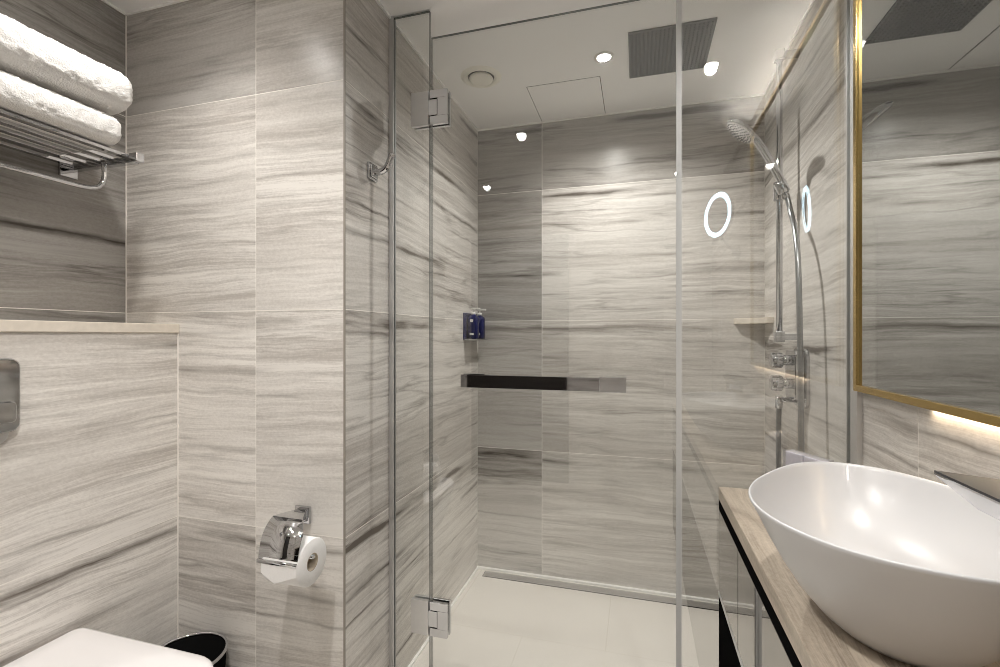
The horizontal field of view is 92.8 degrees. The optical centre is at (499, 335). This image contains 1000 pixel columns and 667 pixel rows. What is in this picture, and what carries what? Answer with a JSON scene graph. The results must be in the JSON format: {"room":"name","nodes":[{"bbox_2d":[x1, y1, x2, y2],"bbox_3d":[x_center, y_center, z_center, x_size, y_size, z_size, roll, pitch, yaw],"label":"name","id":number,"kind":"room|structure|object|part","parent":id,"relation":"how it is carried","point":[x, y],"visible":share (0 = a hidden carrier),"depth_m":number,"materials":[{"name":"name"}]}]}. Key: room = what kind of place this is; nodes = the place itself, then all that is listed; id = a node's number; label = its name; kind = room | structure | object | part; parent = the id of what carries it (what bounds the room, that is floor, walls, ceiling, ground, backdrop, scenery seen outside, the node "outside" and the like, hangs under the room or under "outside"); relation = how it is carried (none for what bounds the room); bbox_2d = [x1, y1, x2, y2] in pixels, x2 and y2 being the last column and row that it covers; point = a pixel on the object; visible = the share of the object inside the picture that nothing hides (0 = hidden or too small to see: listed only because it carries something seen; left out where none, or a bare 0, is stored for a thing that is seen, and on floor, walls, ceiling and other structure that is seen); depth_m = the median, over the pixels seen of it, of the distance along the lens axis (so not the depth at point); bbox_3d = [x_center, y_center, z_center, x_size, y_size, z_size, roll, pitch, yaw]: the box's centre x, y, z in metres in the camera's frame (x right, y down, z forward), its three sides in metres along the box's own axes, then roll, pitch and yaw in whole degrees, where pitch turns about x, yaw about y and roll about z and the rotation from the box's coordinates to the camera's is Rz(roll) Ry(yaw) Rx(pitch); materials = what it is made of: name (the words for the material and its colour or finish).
{"room":"hotel bathroom","nodes":[
{"label":"hotel bathroom","id":0,"kind":"room"},
{"bbox_2d":[0,0,124,322],"bbox_3d":[-1.583,0.068,0.531,0.030,2.300,2.239,0,0,16],"label":"wall","id":1,"kind":"structure","parent":0,"point":[62,246],"depth_m":1.44,"materials":[{"name":"tile"}]},
{"bbox_2d":[0,109,143,189],"bbox_3d":[-1.276,-0.466,1.018,0.290,0.109,0.833,0,0,16],"label":"towel rack","id":2,"kind":"object","parent":1,"relation":"attached to","point":[67,169],"visible":1,"depth_m":1.30,"materials":[{"name":"silver metal"}]},
{"bbox_3d":[-1.260,-0.458,1.019,0.020,0.092,0.775,0,0,16],"label":"hanging rail","id":3,"kind":"part","parent":2,"relation":"part of","materials":[{"name":"silver metal"}]},
{"bbox_2d":[0,70,121,153],"bbox_3d":[-1.271,-0.566,1.010,0.278,0.096,0.736,0,0,16],"label":"folded towel","id":4,"kind":"object","parent":2,"relation":"on","point":[18,96],"visible":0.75,"depth_m":1.18,"materials":[{"name":"fabric"}]},
{"bbox_2d":[0,13,132,115],"bbox_3d":[-1.258,-0.677,1.016,0.289,0.121,0.753,0,0,16],"label":"folded towel","id":5,"kind":"object","parent":4,"relation":"on","point":[27,54],"visible":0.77,"depth_m":1.17,"materials":[{"name":"fabric"}]},
{"bbox_3d":[-1.301,-0.499,1.434,0.010,0.044,0.048,0,0,16],"label":"wall plate","id":6,"kind":"part","parent":2,"relation":"part of","materials":[{"name":"silver metal"}]},
{"bbox_3d":[-1.165,-0.508,1.399,0.290,0.026,0.022,0,0,16],"label":"arm","id":7,"kind":"part","parent":2,"relation":"part of","materials":[{"name":"silver metal"}]},
{"bbox_2d":[101,0,126,15],"bbox_3d":[-1.566,-1.079,0.526,0.006,0.006,2.239,0,0,16],"label":"trim","id":8,"kind":"structure","parent":1,"relation":"attached to","point":[104,1],"depth_m":1.56,"materials":[{"name":"white paint"}]},
{"bbox_2d":[125,16,126,322],"bbox_3d":[-1.257,-0.560,1.601,0.002,1.044,0.002,0,0,16],"label":"trim","id":9,"kind":"structure","parent":1,"relation":"attached to","point":[125,16],"depth_m":1.60,"materials":[{"name":"metal"}]},
{"bbox_2d":[0,332,176,666],"bbox_3d":[-1.461,0.604,0.495,0.226,1.228,2.239,0,0,16],"label":"wall","id":10,"kind":"structure","parent":0,"point":[88,471],"depth_m":1.29,"materials":[{"name":"tile"}]},
{"bbox_2d":[0,358,19,443],"bbox_3d":[-1.181,0.152,1.015,0.022,0.200,0.254,0,0,16],"label":"flush plate","id":11,"kind":"object","parent":10,"relation":"attached to","point":[9,367],"visible":1,"depth_m":1.11,"materials":[{"name":"silver metal"}]},
{"bbox_2d":[0,320,178,332],"bbox_3d":[-1.457,-0.024,0.494,0.233,0.028,2.239,0,0,16],"label":"trim","id":12,"kind":"structure","parent":10,"relation":"on","point":[5,325],"depth_m":1.27,"materials":[{"name":"beige stone"}]},
{"bbox_2d":[2,628,212,666],"bbox_3d":[-0.934,0.943,1.002,0.502,0.352,0.405,0,0,16],"label":"toilet","id":13,"kind":"object","parent":10,"relation":"attached to","point":[80,647],"visible":1,"depth_m":1.15,"materials":[{"name":"white ceramic"}]},
{"bbox_2d":[177,333,178,637],"bbox_3d":[-1.040,0.605,1.538,0.002,1.226,0.002,0,0,16],"label":"trim","id":14,"kind":"structure","parent":10,"relation":"attached to","point":[177,333],"depth_m":1.54,"materials":[{"name":"tile"}]},
{"bbox_2d":[127,0,342,666],"bbox_3d":[-0.849,0.068,1.499,0.843,2.300,0.030,0,0,16],"label":"wall","id":15,"kind":"structure","parent":0,"point":[235,113],"depth_m":1.46,"materials":[{"name":"stone"}]},
{"bbox_2d":[125,0,187,15],"bbox_3d":[-0.853,-1.079,1.482,0.844,0.006,0.006,0,0,16],"label":"trim","id":16,"kind":"structure","parent":15,"relation":"attached to","point":[174,1],"depth_m":1.56,"materials":[{"name":"white paint"}]},
{"bbox_2d":[256,505,314,568],"bbox_3d":[-0.554,0.533,1.300,0.157,0.102,0.189,0,0,16],"label":"toilet roll holder","id":17,"kind":"object","parent":15,"relation":"attached to","point":[282,536],"visible":1,"depth_m":1.23,"materials":[{"name":"silver metal"}]},
{"bbox_2d":[261,535,325,587],"bbox_3d":[-0.544,0.592,1.262,0.110,0.120,0.122,0,0,16],"label":"toilet roll","id":18,"kind":"object","parent":17,"relation":"on","point":[307,571],"visible":0.73,"depth_m":1.22,"materials":[{"name":"paper"}]},
{"bbox_3d":[-0.544,0.533,1.318,0.147,0.102,0.121,0,0,16],"label":"arm","id":19,"kind":"part","parent":17,"relation":"part of","materials":[{"name":"silver metal"}]},
{"bbox_3d":[-0.580,0.525,1.398,0.052,0.050,0.016,0,0,16],"label":"plate","id":20,"kind":"part","parent":17,"relation":"part of","materials":[{"name":"silver metal"}]},
{"bbox_2d":[346,0,476,666],"bbox_3d":[-0.297,0.068,1.941,0.030,2.300,1.181,0,0,16],"label":"wall","id":21,"kind":"structure","parent":0,"point":[367,25],"depth_m":1.70,"materials":[{"name":"stone"}]},
{"bbox_2d":[343,0,345,666],"bbox_3d":[-0.447,0.068,1.369,0.004,2.300,0.005,0,0,16],"label":"trim","id":22,"kind":"structure","parent":21,"relation":"attached to","point":[344,1],"depth_m":1.37,"materials":[{"name":"grey metal"}]},
{"bbox_2d":[367,152,394,182],"bbox_3d":[-0.367,-0.532,1.493,0.083,0.082,0.050,0,0,16],"label":"robe hook","id":23,"kind":"object","parent":21,"relation":"attached to","point":[373,172],"visible":1,"depth_m":1.48,"materials":[{"name":"silver metal"}]},
{"bbox_3d":[-0.401,-0.517,1.502,0.014,0.052,0.050,0,0,16],"label":"plate","id":24,"kind":"part","parent":23,"relation":"part of","materials":[{"name":"silver metal"}]},
{"bbox_3d":[-0.362,-0.538,1.492,0.073,0.069,0.021,0,0,16],"label":"arm","id":25,"kind":"part","parent":23,"relation":"part of","materials":[{"name":"silver metal"}]},
{"bbox_2d":[375,0,477,130],"bbox_3d":[-0.279,-1.078,1.935,0.007,0.007,1.183,0,0,16],"label":"trim","id":26,"kind":"structure","parent":21,"relation":"attached to","point":[377,1],"depth_m":1.83,"materials":[{"name":"white paint"}]},
{"bbox_2d":[408,567,477,666],"bbox_3d":[-0.277,1.214,1.935,0.010,0.008,1.181,0,0,16],"label":"baseboard","id":27,"kind":"structure","parent":21,"relation":"attached to","point":[423,646],"depth_m":2.14,"materials":[{"name":"beige stone"}]},
{"bbox_2d":[463,313,487,339],"bbox_3d":[-0.120,-0.045,2.377,0.066,0.134,0.190,0,0,16],"label":"holder","id":28,"kind":"object","parent":21,"relation":"attached to","point":[465,315],"visible":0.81,"depth_m":2.31,"materials":[{"name":"silver metal"}]},
{"bbox_3d":[-0.149,-0.047,2.385,0.007,0.130,0.190,0,0,16],"label":"plate","id":29,"kind":"part","parent":28,"relation":"part of","materials":[{"name":"blue plastic"}]},
{"bbox_2d":[468,308,479,338],"bbox_3d":[-0.127,-0.061,2.332,0.060,0.151,0.053,0,0,16],"label":"pump bottle","id":30,"kind":"object","parent":28,"relation":"in","point":[473,320],"visible":1,"depth_m":2.31,"materials":[{"name":"blue plastic"}]},
{"bbox_2d":[477,309,485,338],"bbox_3d":[-0.100,-0.061,2.423,0.060,0.151,0.053,0,0,16],"label":"pump bottle","id":31,"kind":"object","parent":28,"relation":"in","point":[481,318],"visible":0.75,"depth_m":2.40,"materials":[{"name":"blue plastic"}]},
{"bbox_2d":[106,0,811,133],"bbox_3d":[-0.348,-1.107,0.789,2.299,0.050,3.522,0,0,16],"label":"ceiling","id":32,"kind":"structure","parent":0,"point":[747,34],"depth_m":1.77,"materials":[{"name":"paint"}]},
{"bbox_2d":[461,65,500,87],"bbox_3d":[-0.079,-1.074,1.989,0.170,0.016,0.170,0,0,16],"label":"ceiling vent","id":33,"kind":"object","parent":32,"relation":"in","point":[480,76],"visible":1,"depth_m":1.97,"materials":[{"name":"beige plastic"}]},
{"bbox_2d":[527,76,604,120],"bbox_3d":[0.313,-1.080,2.189,0.315,0.002,0.340,0,0,16],"label":"ceiling hatch","id":34,"kind":"object","parent":32,"relation":"attached to","point":[579,97],"visible":1,"depth_m":2.17,"materials":[{"name":"paint"}]},
{"bbox_2d":[594,51,613,62],"bbox_3d":[0.403,-1.079,1.846,0.076,0.005,0.076,0,0,16],"label":"recessed light","id":35,"kind":"object","parent":32,"relation":"in","point":[604,56],"visible":1,"depth_m":1.84,"materials":[{"name":"white plastic"}]},
{"bbox_2d":[628,17,716,78],"bbox_3d":[0.640,-1.077,1.804,0.293,0.009,0.309,0,0,16],"label":"shower head","id":36,"kind":"object","parent":32,"relation":"attached to","point":[652,51],"visible":0.9,"depth_m":1.78},
{"bbox_2d":[412,563,718,666],"bbox_3d":[-0.348,1.243,0.789,2.299,0.050,3.522,0,0,16],"label":"floor","id":37,"kind":"structure","parent":0,"point":[495,622],"depth_m":1.96,"materials":[{"name":"beige tile"}]},
{"bbox_2d":[161,631,227,666],"bbox_3d":[-0.914,1.071,1.383,0.215,0.295,0.215,0,0,16],"label":"waste bin","id":38,"kind":"object","parent":37,"relation":"on","point":[213,646],"visible":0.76,"depth_m":1.47,"materials":[{"name":"black metal"}]},
{"bbox_2d":[389,11,430,666],"bbox_3d":[-0.303,0.068,1.602,0.146,2.300,0.017,0,0,16],"label":"glass panel","id":39,"kind":"object","parent":37,"relation":"on","point":[392,22],"visible":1,"depth_m":1.61,"materials":[{"name":"glass"}]},
{"bbox_2d":[411,0,681,666],"bbox_3d":[0.108,0.110,1.459,0.844,2.193,0.072,0,0,17],"label":"shower door","id":40,"kind":"structure","parent":37,"relation":"on","point":[433,617],"depth_m":1.43,"materials":[{"name":"clear glass"}]},
{"bbox_3d":[-0.197,0.929,1.571,0.061,0.112,0.034,0,0,16],"label":"door plate","id":41,"kind":"part","parent":40,"relation":"part of","materials":[{"name":"silver metal"}]},
{"bbox_3d":[-0.197,-0.750,1.571,0.061,0.112,0.034,0,0,16],"label":"door plate","id":42,"kind":"part","parent":40,"relation":"part of","materials":[{"name":"silver metal"}]},
{"bbox_3d":[0.083,0.141,1.438,0.426,0.040,0.012,0,0,16],"label":"bar handle","id":43,"kind":"part","parent":40,"relation":"part of","materials":[{"name":"metal"}]},
{"bbox_2d":[482,571,718,610],"bbox_3d":[0.538,1.216,2.259,1.292,0.004,0.055,0,0,16],"label":"linear drain","id":44,"kind":"object","parent":37,"relation":"on","point":[634,595],"visible":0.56,"depth_m":2.27,"materials":[{"name":"metal"}]},
{"bbox_2d":[718,500,801,666],"bbox_3d":[0.516,0.836,0.418,0.330,0.765,1.789,0,0,16],"label":"vanity unit","id":45,"kind":"object","parent":37,"relation":"on","point":[751,633],"visible":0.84,"depth_m":1.00,"materials":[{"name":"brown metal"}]},
{"bbox_3d":[0.579,0.594,1.195,0.016,0.225,0.261,0,0,16],"label":"door","id":46,"kind":"part","parent":45,"relation":"part of","materials":[{"name":"silver metal"}]},
{"bbox_3d":[0.461,0.594,0.789,0.016,0.225,0.573,0,0,16],"label":"door","id":47,"kind":"part","parent":45,"relation":"part of","materials":[{"name":"silver metal"}]},
{"bbox_2d":[719,487,999,666],"bbox_3d":[0.516,0.435,0.417,0.329,0.034,1.789,0,0,16],"label":"countertop","id":48,"kind":"structure","parent":45,"relation":"on","point":[816,640],"depth_m":0.74,"materials":[{"name":"wood"}]},
{"bbox_2d":[786,450,828,464],"bbox_3d":[0.746,0.353,1.159,0.048,0.128,0.116,0,0,-12],"label":"packet","id":49,"kind":"object","parent":48,"relation":"on","point":[792,456],"visible":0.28,"depth_m":1.17,"materials":[{"name":"white paper"}]},
{"bbox_2d":[748,461,999,666],"bbox_3d":[0.566,0.333,0.714,0.359,0.170,0.480,0,0,16],"label":"vessel basin","id":50,"kind":"object","parent":48,"relation":"on","point":[904,564],"visible":0.99,"depth_m":0.68,"materials":[{"name":"white ceramic"}]},
{"bbox_2d":[934,470,999,520],"bbox_3d":[0.581,0.297,0.480,0.086,0.244,0.305,0,0,16],"label":"faucet","id":51,"kind":"object","parent":48,"relation":"on","point":[983,493],"visible":1,"depth_m":0.57,"materials":[{"name":"silver metal"}]},
{"bbox_3d":[0.577,0.181,0.489,0.074,0.003,0.290,0,0,16],"label":"spout","id":52,"kind":"part","parent":51,"relation":"part of","materials":[{"name":"silver metal"}]},
{"bbox_2d":[846,0,862,464],"bbox_3d":[0.720,0.068,1.289,0.424,2.300,0.057,0,0,16],"label":"glass panel","id":53,"kind":"object","parent":37,"relation":"on","point":[854,399],"visible":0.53,"depth_m":1.24,"materials":[{"name":"glass"}]},
{"bbox_2d":[478,95,764,599],"bbox_3d":[0.537,0.068,2.330,1.355,2.300,0.030,0,0,16],"label":"wall","id":54,"kind":"structure","parent":0,"point":[577,217],"depth_m":2.31,"materials":[{"name":"stone"}]},
{"bbox_2d":[477,566,718,603],"bbox_3d":[0.530,1.213,2.308,1.355,0.010,0.016,0,0,16],"label":"baseboard","id":55,"kind":"structure","parent":54,"relation":"attached to","point":[478,567],"depth_m":2.32,"materials":[{"name":"beige stone"}]},
{"bbox_2d":[478,93,762,130],"bbox_3d":[0.532,-1.078,2.312,1.355,0.007,0.007,0,0,16],"label":"trim","id":56,"kind":"structure","parent":54,"relation":"attached to","point":[761,94],"depth_m":2.29,"materials":[{"name":"white paint"}]},
{"bbox_2d":[765,0,999,484],"bbox_3d":[0.722,0.068,0.479,0.030,2.300,3.422,0,0,16],"label":"wall","id":57,"kind":"structure","parent":0,"point":[900,437],"depth_m":1.44,"materials":[{"name":"stone"}]},
{"bbox_2d":[734,317,773,323],"bbox_3d":[1.101,-0.066,2.073,0.127,0.025,0.150,0,0,16],"label":"corner shelf","id":58,"kind":"object","parent":57,"relation":"attached to","point":[764,320],"visible":1,"depth_m":2.08,"materials":[{"name":"beige stone"}]},
{"bbox_2d":[773,48,799,341],"bbox_3d":[0.999,-0.497,1.661,0.081,1.039,0.106,0,0,30],"label":"shower rail","id":59,"kind":"object","parent":57,"relation":"attached to","point":[781,54],"visible":0.92,"depth_m":1.69,"materials":[{"name":"silver metal"}]},
{"bbox_2d":[726,119,789,198],"bbox_3d":[0.877,-0.605,1.644,0.221,0.264,0.107,0,0,-19],"label":"shower","id":60,"kind":"object","parent":59,"relation":"attached to","point":[739,129],"visible":0.97,"depth_m":1.62,"materials":[{"name":"silver metal"}]},
{"bbox_3d":[0.909,-0.593,1.628,0.175,0.241,0.032,0,0,-5],"label":"handle","id":61,"kind":"part","parent":60,"relation":"part of","materials":[{"name":"silver metal"}]},
{"bbox_3d":[0.994,-0.502,1.696,0.021,1.030,0.021,0,0,16],"label":"rail","id":62,"kind":"part","parent":59,"relation":"part of","materials":[{"name":"silver metal"}]},
{"bbox_2d":[763,0,814,94],"bbox_3d":[1.052,-1.078,1.688,0.007,0.007,0.918,0,0,16],"label":"trim","id":63,"kind":"structure","parent":57,"relation":"attached to","point":[812,1],"depth_m":1.69,"materials":[{"name":"white paint"}]},
{"bbox_2d":[769,348,809,408],"bbox_3d":[0.992,0.150,1.650,0.102,0.215,0.142,0,0,16],"label":"shower valve","id":64,"kind":"object","parent":57,"relation":"attached to","point":[776,360],"visible":0.91,"depth_m":1.63,"materials":[{"name":"silver metal"}]},
{"bbox_3d":[0.958,0.163,1.651,0.036,0.052,0.054,0,0,16],"label":"knob","id":65,"kind":"part","parent":64,"relation":"part of","materials":[{"name":"silver metal"}]},
{"bbox_3d":[0.958,0.084,1.651,0.036,0.052,0.054,0,0,16],"label":"knob","id":66,"kind":"part","parent":64,"relation":"part of","materials":[{"name":"silver metal"}]},
{"bbox_2d":[775,396,795,407],"bbox_3d":[1.014,0.237,1.693,0.064,0.041,0.024,0,0,16],"label":"outlet","id":67,"kind":"object","parent":64,"relation":"attached to","point":[779,400],"depth_m":1.69,"materials":[{"name":"silver metal"}]},
{"bbox_3d":[0.988,0.163,1.642,0.030,0.036,0.036,0,0,16],"label":"stem","id":68,"kind":"part","parent":64,"relation":"part of","materials":[{"name":"silver metal"}]},
{"bbox_3d":[0.988,0.084,1.642,0.030,0.036,0.036,0,0,16],"label":"stem","id":69,"kind":"part","parent":64,"relation":"part of","materials":[{"name":"silver metal"}]},
{"bbox_2d":[776,196,804,468],"bbox_3d":[0.967,0.092,1.577,0.035,1.139,0.266,0,0,16],"label":"shower hose","id":70,"kind":"object","parent":64,"relation":"attached to","point":[797,254],"visible":0.59,"depth_m":1.48,"materials":[{"name":"metal"}]},
{"bbox_3d":[1.035,0.144,1.638,0.012,0.203,0.142,0,0,16],"label":"plate","id":71,"kind":"part","parent":64,"relation":"part of","materials":[{"name":"silver metal"}]},
{"bbox_2d":[853,0,999,427],"bbox_3d":[0.757,-0.422,0.696,0.021,1.126,1.055,0,0,16],"label":"wall mirror","id":72,"kind":"object","parent":57,"relation":"attached to","point":[926,73],"visible":1,"depth_m":0.91,"materials":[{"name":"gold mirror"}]}
]}

